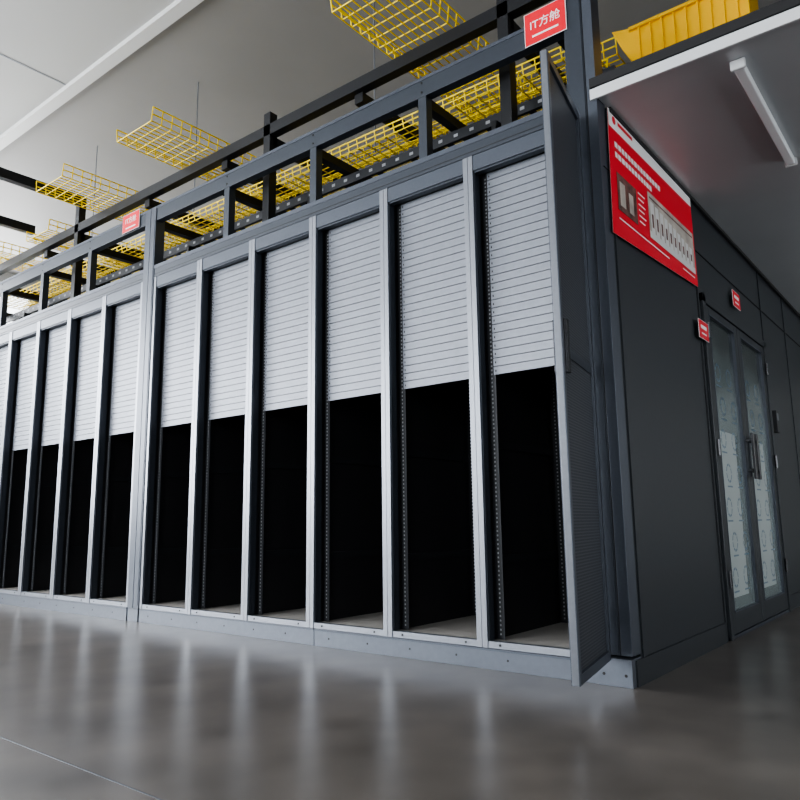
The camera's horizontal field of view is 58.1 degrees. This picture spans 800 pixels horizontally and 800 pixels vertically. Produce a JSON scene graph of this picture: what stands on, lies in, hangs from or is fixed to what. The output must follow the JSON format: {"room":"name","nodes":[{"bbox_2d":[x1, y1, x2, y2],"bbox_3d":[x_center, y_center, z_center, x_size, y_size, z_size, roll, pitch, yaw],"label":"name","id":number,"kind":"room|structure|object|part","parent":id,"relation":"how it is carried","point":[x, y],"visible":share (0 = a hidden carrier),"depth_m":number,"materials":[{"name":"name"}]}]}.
{"room":"server room","nodes":[
{"label":"server room","id":0,"kind":"room"},
{"bbox_2d":[0,272,84,313],"bbox_3d":[-8.133,0.091,11.309,0.100,5.250,17.000,-8,-12,38],"label":"wall","id":1,"kind":"structure","parent":0,"point":[6,275],"depth_m":13.29,"materials":[{"name":"paint"}]},
{"bbox_2d":[6,296,31,323],"bbox_3d":[-8.141,-0.843,11.334,0.070,2.750,4.450,-8,-12,38],"label":"window","id":2,"kind":"structure","parent":1,"relation":"in","point":[9,310],"depth_m":13.01,"materials":[{"name":"white"}]},
{"bbox_2d":[0,0,779,286],"bbox_3d":[-1.095,-3.581,6.205,18.000,0.100,17.000,-8,-12,38],"label":"ceiling","id":3,"kind":"structure","parent":0,"point":[249,60],"depth_m":7.37,"materials":[{"name":"grey"}]},
{"bbox_2d":[0,54,65,84],"bbox_3d":[-3.885,-4.076,2.741,18.000,0.004,8.050,-8,-12,38],"label":"trim","id":4,"kind":"structure","parent":3,"relation":"attached to","point":[0,54],"depth_m":7.23,"materials":[{"name":"silver metal"}]},
{"bbox_2d":[0,0,203,150],"bbox_3d":[-1.337,-3.555,5.892,18.000,0.050,0.120,-8,-12,38],"label":"trim","id":5,"kind":"structure","parent":3,"relation":"attached to","point":[177,9],"depth_m":7.13,"materials":[{"name":"grey"}]},
{"bbox_2d":[0,0,566,299],"bbox_3d":[-2.380,-2.074,7.157,9.480,2.520,5.635,-8,-12,38],"label":"support frame","id":6,"kind":"object","parent":3,"relation":"hanging from","point":[502,16],"visible":0.23,"depth_m":5.39,"materials":[{"name":"black metal"}]},
{"bbox_2d":[0,241,119,282],"bbox_3d":[-3.516,-1.463,9.574,0.521,0.119,3.910,-8,-12,38],"label":"cable tray","id":7,"kind":"object","parent":6,"relation":"attached to","point":[11,249],"visible":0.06,"depth_m":8.36,"materials":[{"name":"yellow metal"}]},
{"bbox_2d":[26,219,172,271],"bbox_3d":[-2.610,-1.552,9.115,0.521,0.119,3.910,-8,-12,38],"label":"cable tray","id":8,"kind":"object","parent":6,"relation":"attached to","point":[34,238],"visible":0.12,"depth_m":7.76,"materials":[{"name":"yellow metal"}]},
{"bbox_2d":[36,163,239,245],"bbox_3d":[-1.932,-1.754,7.978,0.521,0.119,3.910,-8,-12,38],"label":"cable tray","id":9,"kind":"object","parent":6,"relation":"attached to","point":[91,180],"visible":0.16,"depth_m":6.70,"materials":[{"name":"yellow metal"}]},
{"bbox_2d":[116,106,328,210],"bbox_3d":[-0.861,-1.911,7.138,0.521,0.119,3.910,-8,-12,38],"label":"cable tray","id":10,"kind":"object","parent":6,"relation":"attached to","point":[136,143],"visible":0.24,"depth_m":5.88,"materials":[{"name":"yellow metal"}]},
{"bbox_2d":[8,46,607,309],"bbox_3d":[-1.832,-1.625,6.647,7.710,0.079,0.301,-8,-12,38],"label":"cable tray","id":11,"kind":"object","parent":6,"relation":"attached to","point":[475,116],"visible":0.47,"depth_m":5.53,"materials":[{"name":"yellow metal"}]},
{"bbox_2d":[28,37,625,307],"bbox_3d":[-1.622,-1.761,7.184,8.010,0.119,0.461,-8,-12,38],"label":"cable tray","id":12,"kind":"object","parent":6,"relation":"on","point":[615,45],"visible":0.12,"depth_m":5.70,"materials":[{"name":"yellow metal"}]},
{"bbox_2d":[330,0,541,131],"bbox_3d":[0.996,-2.178,5.706,0.521,0.119,3.910,-8,-12,38],"label":"cable tray","id":13,"kind":"object","parent":6,"relation":"attached to","point":[339,9],"visible":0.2,"depth_m":4.54,"materials":[{"name":"yellow metal"}]},
{"bbox_2d":[91,2,565,235],"bbox_3d":[-0.629,-2.476,7.532,6.062,1.650,2.112,-8,-12,38],"label":"rods","id":14,"kind":"object","parent":3,"relation":"hanging from","point":[373,2],"visible":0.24,"depth_m":7.34,"materials":[{"name":"silver metal"}]},
{"bbox_2d":[0,604,799,799],"bbox_3d":[-1.024,1.693,5.313,18.000,0.100,17.000,-8,-12,38],"label":"floor","id":15,"kind":"structure","parent":0,"point":[163,712],"depth_m":2.62,"materials":[{"name":"concrete"}]},
{"bbox_2d":[0,332,10,464],"bbox_3d":[-3.884,0.692,7.912,0.607,2.618,1.200,-8,-12,38],"label":"rack","id":16,"kind":"object","parent":15,"relation":"on","point":[4,339],"visible":0.06,"depth_m":7.59,"materials":[{"name":"silver paint"}]},
{"bbox_2d":[0,321,38,594],"bbox_3d":[-3.408,0.622,7.538,0.607,2.618,1.200,-8,-12,38],"label":"rack","id":17,"kind":"object","parent":15,"relation":"on","point":[23,341],"visible":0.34,"depth_m":7.27,"materials":[{"name":"silver paint"}]},
{"bbox_2d":[19,310,69,598],"bbox_3d":[-2.931,0.552,7.164,0.607,2.618,1.200,-8,-12,38],"label":"rack","id":18,"kind":"object","parent":15,"relation":"on","point":[36,575],"visible":0.34,"depth_m":6.89,"materials":[{"name":"silver paint"}]},
{"bbox_2d":[51,296,104,602],"bbox_3d":[-2.454,0.483,6.790,0.607,2.618,1.200,-8,-12,38],"label":"rack","id":19,"kind":"object","parent":15,"relation":"on","point":[70,576],"visible":0.32,"depth_m":6.52,"materials":[{"name":"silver paint"}]},
{"bbox_2d":[0,736,162,799],"bbox_3d":[-2.518,1.338,3.393,17.900,0.001,0.004,-8,-12,38],"label":"joint","id":20,"kind":"object","parent":15,"relation":"on","point":[0,736],"depth_m":2.15,"materials":[{"name":"metal"}]},
{"bbox_2d":[87,282,142,606],"bbox_3d":[-1.977,0.413,6.416,0.607,2.618,1.200,-8,-12,38],"label":"rack","id":21,"kind":"object","parent":15,"relation":"on","point":[108,578],"visible":0.31,"depth_m":6.15,"materials":[{"name":"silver paint"}]},
{"bbox_2d":[139,260,199,613],"bbox_3d":[-1.379,0.326,5.947,0.607,2.618,1.200,-8,-12,38],"label":"rack","id":22,"kind":"object","parent":15,"relation":"on","point":[164,580],"visible":0.35,"depth_m":5.69,"materials":[{"name":"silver paint"}]},
{"bbox_2d":[188,240,251,619],"bbox_3d":[-0.903,0.256,5.573,0.607,2.618,1.200,-8,-12,38],"label":"rack","id":23,"kind":"object","parent":15,"relation":"on","point":[220,445],"visible":0.33,"depth_m":5.32,"materials":[{"name":"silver paint"}]},
{"bbox_2d":[244,217,312,627],"bbox_3d":[-0.426,0.186,5.199,0.607,2.618,1.200,-8,-12,38],"label":"rack","id":24,"kind":"object","parent":15,"relation":"on","point":[278,497],"visible":0.35,"depth_m":4.95,"materials":[{"name":"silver paint"}]},
{"bbox_2d":[0,593,598,683],"bbox_3d":[-1.715,1.717,5.993,7.600,0.098,1.206,-8,-12,38],"label":"plinth","id":25,"kind":"object","parent":15,"relation":"on","point":[545,665],"visible":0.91,"depth_m":4.17,"materials":[{"name":"metal"}]},
{"bbox_2d":[0,0,640,656],"bbox_3d":[-2.029,-0.207,5.838,7.778,3.650,0.109,-8,-12,38],"label":"containment frame","id":26,"kind":"object","parent":15,"relation":"on","point":[581,37],"visible":0.88,"depth_m":4.14,"materials":[{"name":"grey metal"}]},
{"bbox_2d":[122,209,139,233],"bbox_3d":[-2.317,-1.536,6.207,0.260,0.160,0.007,-8,-12,38],"label":"sign","id":27,"kind":"object","parent":26,"relation":"attached to","point":[131,221],"visible":1,"depth_m":6.20,"materials":[{"name":"red plastic"}]},
{"bbox_2d":[7,39,564,319],"bbox_3d":[-1.707,-1.198,6.482,7.720,0.550,1.114,-8,-12,38],"label":"frame","id":28,"kind":"object","parent":26,"relation":"attached to","point":[439,114],"visible":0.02,"depth_m":5.70,"materials":[{"name":"black metal"}]},
{"bbox_2d":[524,0,566,47],"bbox_3d":[0.762,-1.986,3.791,0.240,0.190,0.007,-8,-12,38],"label":"sign","id":29,"kind":"object","parent":26,"relation":"attached to","point":[549,20],"visible":1,"depth_m":3.79,"materials":[{"name":"red plastic"}]},
{"bbox_2d":[539,49,611,686],"bbox_3d":[0.762,-0.180,3.120,0.058,2.585,0.584,-6,-11,27],"label":"door","id":30,"kind":"structure","parent":26,"relation":"attached to","point":[584,544],"depth_m":3.05,"materials":[{"name":"paint"}]},
{"bbox_2d":[607,107,697,286],"bbox_3d":[1.457,-1.062,4.076,0.006,0.675,1.370,-8,-12,38],"label":"poster","id":31,"kind":"object","parent":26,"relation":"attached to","point":[651,212],"visible":1,"depth_m":3.96,"materials":[{"name":"red plastic"}]},
{"bbox_2d":[732,289,740,310],"bbox_3d":[2.467,-0.732,5.287,0.006,0.120,0.200,-8,-12,38],"label":"door sign","id":32,"kind":"object","parent":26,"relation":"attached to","point":[735,297],"visible":1,"depth_m":5.27,"materials":[{"name":"red plastic"}]},
{"bbox_2d":[699,292,791,640],"bbox_3d":[2.459,0.474,5.102,0.082,2.140,1.720,-8,-12,38],"label":"door","id":33,"kind":"structure","parent":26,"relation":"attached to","point":[704,300],"depth_m":4.53,"materials":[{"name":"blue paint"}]},
{"bbox_2d":[698,318,708,342],"bbox_3d":[1.899,-0.435,4.507,0.006,0.120,0.200,-8,-12,38],"label":"door sign","id":34,"kind":"object","parent":33,"relation":"attached to","point":[702,326],"visible":1,"depth_m":4.50,"materials":[{"name":"red plastic"}]},
{"bbox_2d":[706,305,762,634],"bbox_3d":[2.248,0.443,4.798,0.103,2.056,0.863,-8,-12,38],"label":"leaf","id":35,"kind":"object","parent":33,"relation":"attached to","point":[744,619],"depth_m":4.93,"materials":[{"name":"grey metal"}]},
{"bbox_2d":[709,314,758,612],"bbox_3d":[2.206,0.406,4.784,0.028,1.886,0.609,-8,-12,38],"label":"glass","id":36,"kind":"object","parent":35,"relation":"in","point":[739,549],"depth_m":4.83,"materials":[{"name":"clear glass"}]},
{"bbox_3d":[2.482,0.398,5.069,0.060,0.320,0.162,-8,-12,38],"label":"handles","id":37,"kind":"part","parent":35,"relation":"part of","materials":[{"name":"metal"}]},
{"bbox_3d":[2.483,0.417,5.092,0.019,1.650,1.630,-8,-12,38],"label":"hinges","id":38,"kind":"part","parent":33,"relation":"part of","materials":[{"name":"black metal"}]},
{"bbox_2d":[736,328,788,619],"bbox_3d":[2.701,0.539,5.405,0.043,2.056,0.819,-8,-12,38],"label":"leaf","id":39,"kind":"object","parent":33,"relation":"attached to","point":[771,607],"visible":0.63,"depth_m":5.27,"materials":[{"name":"grey metal"}]},
{"bbox_2d":[740,337,784,600],"bbox_3d":[2.708,0.504,5.405,0.028,1.886,0.649,-8,-12,38],"label":"glass","id":40,"kind":"object","parent":39,"relation":"in","point":[762,488],"depth_m":5.49,"materials":[{"name":"clear glass"}]},
{"bbox_2d":[772,410,779,432],"bbox_3d":[3.092,0.179,5.926,0.036,0.180,0.090,-8,-12,38],"label":"reader","id":41,"kind":"object","parent":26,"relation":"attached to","point":[775,415],"visible":0.89,"depth_m":5.90,"materials":[{"name":"grey plastic"}]},
{"bbox_2d":[310,190,387,636],"bbox_3d":[0.051,0.116,4.824,0.607,2.618,1.200,-8,-12,38],"label":"rack","id":42,"kind":"object","parent":15,"relation":"on","point":[348,508],"visible":0.41,"depth_m":4.58,"materials":[{"name":"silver paint"}]},
{"bbox_2d":[383,158,482,646],"bbox_3d":[0.528,0.046,4.450,0.607,2.618,1.200,-8,-12,38],"label":"rack","id":43,"kind":"object","parent":15,"relation":"on","point":[434,580],"visible":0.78,"depth_m":4.22,"materials":[{"name":"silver paint"}]},
{"bbox_2d":[6,65,615,322],"bbox_3d":[-1.679,-1.156,6.436,7.650,0.470,0.490,-8,-12,38],"label":"ladder","id":44,"kind":"object","parent":43,"relation":"on","point":[492,122],"visible":0.29,"depth_m":5.25,"materials":[{"name":"grey"}]},
{"bbox_2d":[467,129,569,656],"bbox_3d":[1.004,-0.023,4.076,0.607,2.618,1.200,-8,-12,38],"label":"rack","id":45,"kind":"object","parent":15,"relation":"on","point":[524,608],"visible":0.53,"depth_m":3.87,"materials":[{"name":"silver paint"}]},
{"bbox_2d":[598,655,640,688],"bbox_3d":[0.973,1.196,3.188,0.157,0.118,0.114,-8,-12,38],"label":"post foot","id":46,"kind":"object","parent":15,"relation":"on","point":[620,671],"visible":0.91,"depth_m":3.14,"materials":[{"name":"grey metal"}]},
{"bbox_2d":[603,109,799,687],"bbox_3d":[2.635,0.203,5.398,0.056,2.769,5.270,-8,-12,38],"label":"wall","id":47,"kind":"structure","parent":15,"relation":"on","point":[682,616],"depth_m":3.97,"materials":[{"name":"black metal"}]},
{"bbox_2d":[589,0,799,317],"bbox_3d":[6.100,-1.327,5.204,6.020,0.130,9.002,-8,-12,38],"label":"ceiling soffit","id":48,"kind":"structure","parent":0,"point":[682,102],"depth_m":3.81,"materials":[{"name":"grey paint"}]},
{"bbox_2d":[612,0,758,61],"bbox_3d":[1.680,-1.901,4.219,0.770,0.789,0.319,-8,-12,38],"label":"duct","id":49,"kind":"object","parent":48,"relation":"on","point":[688,19],"visible":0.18,"depth_m":4.17,"materials":[{"name":"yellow plastic"}]},
{"bbox_2d":[730,57,797,167],"bbox_3d":[1.904,-1.452,3.731,0.065,0.048,1.200,-8,-12,38],"label":"light fixture","id":50,"kind":"object","parent":48,"relation":"attached to","point":[738,66],"visible":1,"depth_m":3.61,"materials":[{"name":"white plastic"}]}
]}

